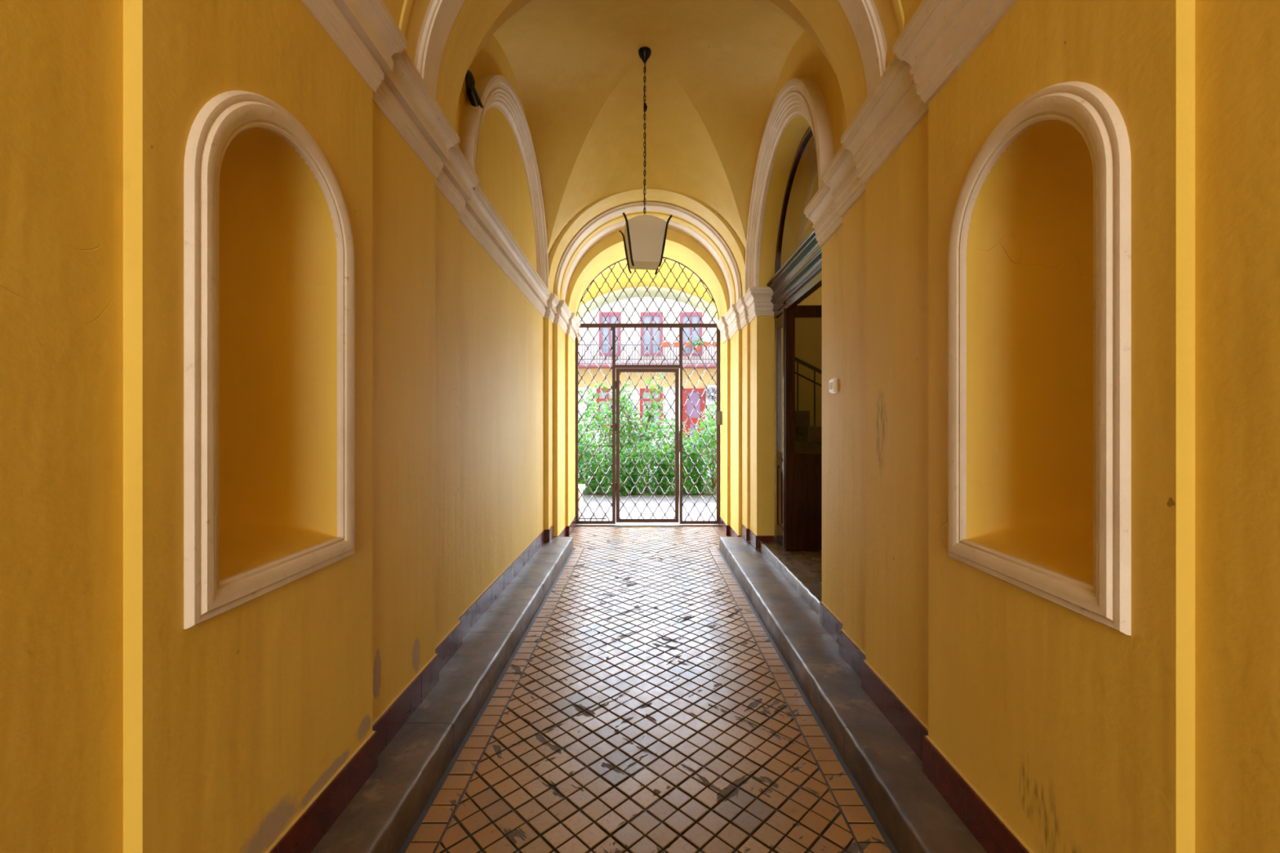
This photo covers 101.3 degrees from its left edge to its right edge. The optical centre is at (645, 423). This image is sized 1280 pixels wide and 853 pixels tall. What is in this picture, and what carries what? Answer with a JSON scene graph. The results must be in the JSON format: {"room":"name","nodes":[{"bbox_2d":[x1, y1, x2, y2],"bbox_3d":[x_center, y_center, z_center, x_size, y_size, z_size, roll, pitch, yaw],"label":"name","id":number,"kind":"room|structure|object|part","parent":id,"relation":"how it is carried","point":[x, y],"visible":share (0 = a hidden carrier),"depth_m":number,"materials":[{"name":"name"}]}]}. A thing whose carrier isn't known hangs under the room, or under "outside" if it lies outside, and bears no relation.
{"room":"vaulted entrance passageway","nodes":[
{"label":"vaulted entrance passageway","id":0,"kind":"room"},
{"bbox_2d":[0,0,575,852],"bbox_3d":[-1.146,-1.025,1.231,0.233,4.950,12.860,0,0,0],"label":"wall","id":1,"kind":"structure","parent":0,"point":[125,728],"depth_m":1.36,"materials":[{"name":"yellow paint"}]},
{"bbox_2d":[183,90,355,629],"bbox_3d":[-1.026,-0.218,1.510,0.042,1.361,0.668,0,0,0],"label":"trim","id":2,"kind":"structure","parent":1,"relation":"attached to","point":[227,114],"depth_m":1.24,"materials":[{"name":"white paint"}]},
{"bbox_2d":[265,515,576,852],"bbox_3d":[-1.035,1.308,1.231,0.210,0.284,12.861,0,0,0],"label":"baseboard","id":3,"kind":"structure","parent":1,"relation":"attached to","point":[313,822],"depth_m":2.11,"materials":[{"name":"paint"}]},
{"bbox_2d":[301,0,580,342],"bbox_3d":[-1.084,-1.418,1.050,0.373,0.559,12.501,0,0,0],"label":"trim","id":4,"kind":"structure","parent":1,"relation":"attached to","point":[366,32],"depth_m":2.40,"materials":[{"name":"white paint"}]},
{"bbox_2d":[311,537,573,852],"bbox_3d":[-0.988,1.381,0.540,0.305,0.145,11.077,0,0,0],"label":"curb","id":5,"kind":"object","parent":1,"relation":"attached to","point":[380,818],"depth_m":2.32,"materials":[{"name":"stone"}]},
{"bbox_2d":[465,69,484,108],"bbox_3d":[-1.079,-2.115,3.317,0.097,0.260,0.127,0,0,0],"label":"security camera","id":6,"kind":"object","parent":1,"relation":"attached to","point":[473,95],"visible":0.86,"depth_m":3.29,"materials":[{"name":"black plastic"}]},
{"bbox_3d":[-1.105,-2.170,3.335,0.045,0.150,0.090,0,0,0],"label":"mounting plate","id":7,"kind":"part","parent":6,"relation":"part of","materials":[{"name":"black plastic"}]},
{"bbox_2d":[459,75,548,296],"bbox_3d":[-1.093,-2.035,4.420,0.110,1.310,2.500,0,0,0],"label":"trim","id":8,"kind":"structure","parent":1,"relation":"attached to","point":[497,91],"depth_m":4.29,"materials":[{"name":"white paint"}]},
{"bbox_2d":[575,328,580,344],"bbox_3d":[-0.957,-1.310,7.227,0.056,0.381,0.464,0,0,3],"label":"cable","id":9,"kind":"object","parent":1,"relation":"attached to","point":[577,335],"visible":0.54,"depth_m":7.40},
{"bbox_2d":[577,260,717,519],"bbox_3d":[0.030,-1.150,8.000,11.000,5.200,4.000,0,0,0],"label":"wall","id":10,"kind":"structure","parent":0,"point":[617,270],"depth_m":8.98,"materials":[{"name":"yellow paint"}]},
{"bbox_2d":[576,522,719,526],"bbox_3d":[0.029,1.450,7.555,2.078,0.012,0.210,0,0,0],"label":"trim","id":11,"kind":"structure","parent":10,"relation":"attached to","point":[616,524],"depth_m":7.53,"materials":[{"name":"white stone"}]},
{"bbox_2d":[575,257,719,524],"bbox_3d":[0.029,-0.494,7.463,2.078,3.849,0.124,0,0,0],"label":"iron gate","id":12,"kind":"object","parent":10,"relation":"attached to","point":[620,368],"visible":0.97,"depth_m":7.48,"materials":[{"name":"metal"}]},
{"bbox_3d":[0.029,0.309,7.491,0.893,2.193,0.042,0,0,0],"label":"gate door","id":13,"kind":"part","parent":12,"relation":"part of","materials":[{"name":"brown paint"}]},
{"bbox_2d":[562,218,733,307],"bbox_3d":[0.030,-1.990,6.633,2.180,1.190,0.265,0,0,0],"label":"trim","id":14,"kind":"structure","parent":10,"relation":"attached to","point":[673,225],"depth_m":6.61,"materials":[{"name":"white paint"}]},
{"bbox_2d":[554,201,742,302],"bbox_3d":[0.030,-2.005,6.195,2.240,1.220,0.170,0,0,0],"label":"trim","id":15,"kind":"structure","parent":10,"relation":"attached to","point":[650,206],"depth_m":6.14,"materials":[{"name":"white paint"}]},
{"bbox_2d":[715,411,721,425],"bbox_3d":[1.022,-0.080,7.330,0.088,0.190,0.060,0,0,0],"label":"box","id":16,"kind":"object","parent":10,"relation":"attached to","point":[717,414],"visible":1,"depth_m":7.30,"materials":[{"name":"grey metal"}]},
{"bbox_2d":[577,297,717,455],"bbox_3d":[0.000,-2.425,23.850,18.400,7.750,1.500,0,0,0],"label":"building","id":17,"kind":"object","parent":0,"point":[641,309],"visible":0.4,"depth_m":23.97,"materials":[{"name":"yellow paint"}]},
{"bbox_3d":[-1.708,-0.732,23.980,0.997,1.729,0.020,0,0,0],"label":"pane","id":18,"kind":"part","parent":17,"relation":"part of","materials":[{"name":"clear glass"}]},
{"bbox_3d":[-1.616,-4.102,23.980,0.936,1.942,0.020,0,0,0],"label":"pane","id":19,"kind":"part","parent":17,"relation":"part of","materials":[{"name":"clear glass"}]},
{"bbox_3d":[0.000,-3.065,23.160,18.000,0.884,0.040,0,0,0],"label":"balcony railing","id":20,"kind":"part","parent":17,"relation":"part of","materials":[{"name":"white metal"}]},
{"bbox_3d":[0.275,-0.732,23.980,0.997,1.729,0.020,0,0,0],"label":"pane","id":21,"kind":"part","parent":17,"relation":"part of","materials":[{"name":"clear glass"}]},
{"bbox_3d":[0.290,-4.102,23.980,0.966,1.942,0.020,0,0,0],"label":"pane","id":22,"kind":"part","parent":17,"relation":"part of","materials":[{"name":"clear glass"}]},
{"bbox_2d":[660,342,670,346],"bbox_3d":[0.884,-3.480,23.047,0.440,0.190,0.185,0,0,0],"label":"flower box","id":23,"kind":"object","parent":17,"relation":"attached to","point":[664,344],"visible":0.85,"depth_m":22.96,"materials":[{"name":"ceramic"}]},
{"bbox_2d":[672,342,679,346],"bbox_3d":[1.387,-3.480,23.047,0.346,0.190,0.185,0,0,0],"label":"flower box","id":24,"kind":"object","parent":17,"relation":"attached to","point":[676,344],"visible":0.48,"depth_m":22.96,"materials":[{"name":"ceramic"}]},
{"bbox_2d":[684,342,690,346],"bbox_3d":[1.845,-3.480,23.047,0.283,0.190,0.185,0,0,0],"label":"flower box","id":25,"kind":"object","parent":17,"relation":"attached to","point":[687,343],"visible":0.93,"depth_m":22.96,"materials":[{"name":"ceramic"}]},
{"bbox_3d":[2.089,-4.102,23.980,0.966,1.942,0.020,0,0,0],"label":"pane","id":26,"kind":"part","parent":17,"relation":"part of","materials":[{"name":"clear glass"}]},
{"bbox_3d":[2.196,-0.253,23.942,0.637,2.406,0.095,0,0,0],"label":"panel","id":27,"kind":"part","parent":17,"relation":"part of","materials":[{"name":"glass"}]},
{"bbox_3d":[2.196,-0.083,23.940,1.037,3.066,0.120,0,0,0],"label":"door","id":28,"kind":"part","parent":17,"relation":"part of","materials":[{"name":"red paint"}]},
{"bbox_2d":[688,337,706,351],"bbox_3d":[2.319,-3.517,22.969,0.888,0.630,0.582,0,0,0],"label":"potted plant","id":29,"kind":"object","parent":17,"relation":"on","point":[698,347],"visible":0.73,"depth_m":22.92,"materials":[{"name":"green plant"}]},
{"bbox_3d":[2.287,-3.312,23.000,0.280,0.220,0.280,0,0,0],"label":"pot","id":30,"kind":"part","parent":29,"relation":"part of","materials":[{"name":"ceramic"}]},
{"bbox_2d":[703,342,711,346],"bbox_3d":[2.714,-3.480,23.047,0.314,0.190,0.185,0,0,0],"label":"flower box","id":31,"kind":"object","parent":17,"relation":"attached to","point":[706,344],"visible":0.76,"depth_m":22.96,"materials":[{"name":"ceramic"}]},
{"bbox_2d":[705,385,716,404],"bbox_3d":[3.092,-1.311,23.785,0.769,0.854,0.330,0,0,0],"label":"air conditioner","id":32,"kind":"object","parent":17,"relation":"attached to","point":[712,388],"visible":0.62,"depth_m":23.65,"materials":[{"name":"white plastic"}]},
{"bbox_2d":[398,455,897,852],"bbox_3d":[0.000,1.548,9.500,18.000,0.204,29.400,0,0,0],"label":"floor","id":33,"kind":"structure","parent":0,"point":[646,704],"depth_m":2.47,"materials":[{"name":"tile"}]},
{"bbox_2d":[578,484,585,508],"bbox_3d":[-1.210,1.270,9.200,0.260,0.360,0.480,0,0,0],"label":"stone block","id":34,"kind":"object","parent":33,"relation":"on","point":[581,486],"visible":0.32,"depth_m":9.11,"materials":[{"name":"white paint"}]},
{"bbox_2d":[577,427,601,493],"bbox_3d":[-1.546,0.757,11.198,1.304,1.412,1.267,0,0,0],"label":"leafy bush","id":35,"kind":"object","parent":33,"relation":"on","point":[588,455],"visible":0.25,"depth_m":10.96,"materials":[{"name":"green plant"}]},
{"bbox_2d":[578,513,608,519],"bbox_3d":[-0.880,1.444,8.200,0.560,0.012,0.440,0,0,0],"label":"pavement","id":36,"kind":"structure","parent":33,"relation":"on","point":[587,516],"depth_m":8.16,"materials":[{"name":"grey concrete"}]},
{"bbox_2d":[577,401,639,483],"bbox_3d":[-1.094,0.460,12.604,1.974,2.011,1.253,0,0,0],"label":"leafy bush","id":37,"kind":"object","parent":33,"relation":"on","point":[588,415],"visible":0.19,"depth_m":12.43,"materials":[{"name":"green plant"}]},
{"bbox_2d":[590,445,639,495],"bbox_3d":[-0.621,0.954,10.946,1.083,1.008,0.972,0,0,0],"label":"leafy bush","id":38,"kind":"object","parent":33,"relation":"on","point":[605,464],"visible":0.59,"depth_m":10.70,"materials":[{"name":"green plant"}]},
{"bbox_2d":[577,372,667,470],"bbox_3d":[-0.504,0.078,12.004,2.044,2.756,1.053,0,0,0],"label":"climbing shrub","id":39,"kind":"object","parent":33,"relation":"on","point":[629,428],"visible":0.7,"depth_m":11.95,"materials":[{"name":"green plant"}]},
{"bbox_2d":[620,440,671,495],"bbox_3d":[0.021,0.903,11.091,1.113,1.116,1.078,0,0,0],"label":"leafy bush","id":40,"kind":"object","parent":33,"relation":"on","point":[646,455],"visible":0.59,"depth_m":10.82,"materials":[{"name":"green plant"}]},
{"bbox_2d":[626,415,696,484],"bbox_3d":[0.352,0.635,12.696,1.935,1.661,1.272,0,0,0],"label":"leafy bush","id":41,"kind":"object","parent":33,"relation":"on","point":[659,433],"visible":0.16,"depth_m":12.56,"materials":[{"name":"green plant"}]},
{"bbox_2d":[654,437,706,495],"bbox_3d":[0.725,0.882,11.005,1.086,1.186,0.997,0,0,0],"label":"leafy bush","id":42,"kind":"object","parent":33,"relation":"on","point":[671,455],"visible":0.69,"depth_m":10.74,"materials":[{"name":"green plant"}]},
{"bbox_2d":[685,417,716,493],"bbox_3d":[1.438,0.667,11.201,1.267,1.610,1.260,0,0,0],"label":"leafy bush","id":43,"kind":"object","parent":33,"relation":"on","point":[712,465],"visible":0.33,"depth_m":10.93,"materials":[{"name":"green plant"}]},
{"bbox_2d":[693,394,716,485],"bbox_3d":[1.907,0.354,12.503,1.552,2.199,1.269,0,0,0],"label":"leafy bush","id":44,"kind":"object","parent":33,"relation":"on","point":[708,415],"visible":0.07,"depth_m":12.55,"materials":[{"name":"green plant"}]},
{"bbox_2d":[382,0,915,321],"bbox_3d":[0.030,-2.263,1.230,3.400,1.865,12.860,0,0,0],"label":"ceiling","id":45,"kind":"structure","parent":0,"point":[713,68],"depth_m":4.80,"materials":[{"name":"yellow paint"}]},
{"bbox_2d":[618,46,672,274],"bbox_3d":[-0.005,-2.261,4.475,0.414,1.902,0.414,0,0,-7],"label":"hanging lantern","id":46,"kind":"object","parent":45,"relation":"hanging from","point":[644,237],"visible":0.99,"depth_m":4.34,"materials":[{"name":"beige glass"}]},
{"bbox_3d":[-0.144,-1.535,4.458,0.046,0.370,0.326,0,0,-7],"label":"glass panel","id":47,"kind":"part","parent":46,"relation":"part of","materials":[{"name":"white glass"}]},
{"bbox_3d":[-0.005,-1.353,4.475,0.261,0.001,0.261,0,0,0],"label":"panel","id":48,"kind":"part","parent":46,"relation":"part of","materials":[{"name":"beige glass"}]},
{"bbox_3d":[0.000,-2.418,4.475,0.035,1.336,0.026,0,0,0],"label":"chain","id":49,"kind":"part","parent":46,"relation":"part of","materials":[{"name":"black metal"}]},
{"bbox_3d":[0.012,-1.535,4.336,0.326,0.370,0.046,0,0,-7],"label":"glass panel","id":50,"kind":"part","parent":46,"relation":"part of","materials":[{"name":"white glass"}]},
{"bbox_2d":[774,125,822,537],"bbox_3d":[2.522,-1.117,4.400,2.355,4.665,4.400,0,0,0],"label":"wall","id":51,"kind":"structure","parent":0,"point":[808,331],"depth_m":6.60,"materials":[{"name":"yellow paint"}]},
{"bbox_2d":[775,125,813,273],"bbox_3d":[1.370,-1.954,4.455,0.040,1.007,2.014,0,0,0],"label":"window","id":52,"kind":"structure","parent":51,"relation":"in","point":[809,133],"depth_m":5.02,"materials":[{"name":"brown wood"}]},
{"bbox_2d":[775,305,822,550],"bbox_3d":[1.810,0.043,5.214,0.969,2.345,0.492,0,0,0],"label":"door","id":53,"kind":"structure","parent":51,"relation":"in","point":[798,477],"depth_m":5.01,"materials":[{"name":"brown wood"}]},
{"bbox_3d":[1.375,-0.343,5.268,0.004,1.265,0.215,0,0,0],"label":"pane","id":54,"kind":"part","parent":53,"relation":"part of","materials":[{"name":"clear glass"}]},
{"bbox_2d":[795,356,822,445],"bbox_3d":[2.406,-0.026,6.290,1.828,1.779,0.580,0,0,0],"label":"stair railing","id":55,"kind":"object","parent":51,"relation":"attached to","point":[804,432],"visible":0.2,"depth_m":6.13,"materials":[{"name":"black metal"}]},
{"bbox_3d":[2.400,-0.450,6.200,1.816,0.931,0.050,0,0,0],"label":"handrail","id":56,"kind":"part","parent":55,"relation":"part of","materials":[{"name":"black metal"}]},
{"bbox_2d":[774,537,822,584],"bbox_3d":[2.520,1.333,4.400,2.360,0.233,4.400,0,0,0],"label":"floor","id":57,"kind":"structure","parent":0,"point":[810,560],"depth_m":4.71,"materials":[{"name":"stone"}]},
{"bbox_2d":[720,0,1279,852],"bbox_3d":[1.201,-1.025,1.230,0.288,4.950,12.860,0,0,0],"label":"wall","id":58,"kind":"structure","parent":0,"point":[1083,735],"depth_m":1.42,"materials":[{"name":"yellow paint"}]},
{"bbox_2d":[413,0,887,99],"bbox_3d":[0.030,-2.055,2.429,2.240,1.120,0.142,0,0,0],"label":"trim","id":59,"kind":"structure","parent":58,"relation":"attached to","point":[863,16],"depth_m":2.40,"materials":[{"name":"white paint"}]},
{"bbox_2d":[718,515,742,537],"bbox_3d":[1.079,1.378,6.864,0.068,0.144,1.592,0,0,-3],"label":"baseboard","id":60,"kind":"structure","parent":58,"relation":"attached to","point":[727,530],"depth_m":6.79,"materials":[{"name":"paint"}]},
{"bbox_2d":[716,287,773,343],"bbox_3d":[1.143,-1.250,6.259,0.298,0.326,1.804,0,0,-5],"label":"trim","id":61,"kind":"structure","parent":58,"relation":"attached to","point":[756,301],"depth_m":5.76,"materials":[{"name":"white paint"}]},
{"bbox_2d":[742,524,774,549],"bbox_3d":[1.224,1.228,5.757,0.200,0.144,0.639,0,0,-4],"label":"baseboard","id":62,"kind":"object","parent":58,"relation":"attached to","point":[748,534],"visible":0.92,"depth_m":5.54,"materials":[{"name":"paint"}]},
{"bbox_2d":[744,78,834,293],"bbox_3d":[1.125,-2.038,4.445,0.110,1.295,2.470,0,0,0],"label":"trim","id":63,"kind":"structure","parent":58,"relation":"attached to","point":[804,97],"depth_m":4.35,"materials":[{"name":"white paint"}]},
{"bbox_2d":[759,541,822,616],"bbox_3d":[1.271,1.276,4.455,0.178,0.117,2.007,0,0,0],"label":"trim","id":64,"kind":"structure","parent":58,"relation":"attached to","point":[806,585],"depth_m":4.32,"materials":[{"name":"stone"}]},
{"bbox_2d":[766,229,822,318],"bbox_3d":[1.330,-1.280,4.455,0.140,0.371,2.006,0,0,0],"label":"trim","id":65,"kind":"structure","parent":58,"relation":"attached to","point":[800,276],"depth_m":4.50,"materials":[{"name":"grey wood"}]},
{"bbox_2d":[829,377,837,393],"bbox_3d":[1.146,-0.232,3.208,0.030,0.087,0.085,0,0,0],"label":"light switch","id":66,"kind":"object","parent":58,"relation":"attached to","point":[833,382],"visible":1,"depth_m":3.17,"materials":[{"name":"white plastic"}]},
{"bbox_2d":[719,537,986,852],"bbox_3d":[1.022,1.381,0.540,0.335,0.145,11.077,0,0,0],"label":"stone curb","id":67,"kind":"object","parent":58,"relation":"attached to","point":[914,815],"depth_m":2.35,"materials":[{"name":"stone"}]},
{"bbox_2d":[804,0,1016,246],"bbox_3d":[1.133,-1.400,-0.830,0.333,0.472,8.740,0,0,0],"label":"trim","id":68,"kind":"structure","parent":58,"relation":"attached to","point":[940,35],"depth_m":2.12,"materials":[{"name":"white paint"}]},
{"bbox_2d":[819,601,1033,852],"bbox_3d":[1.106,1.238,-0.875,0.128,0.144,8.650,0,0,0],"label":"baseboard","id":69,"kind":"structure","parent":58,"relation":"attached to","point":[992,832],"depth_m":1.92,"materials":[{"name":"stone"}]},
{"bbox_2d":[947,81,1131,635],"bbox_3d":[1.048,-0.218,1.475,0.042,1.361,0.668,0,0,0],"label":"trim","id":70,"kind":"structure","parent":58,"relation":"attached to","point":[1107,602],"depth_m":1.19,"materials":[{"name":"white paint"}]}
]}

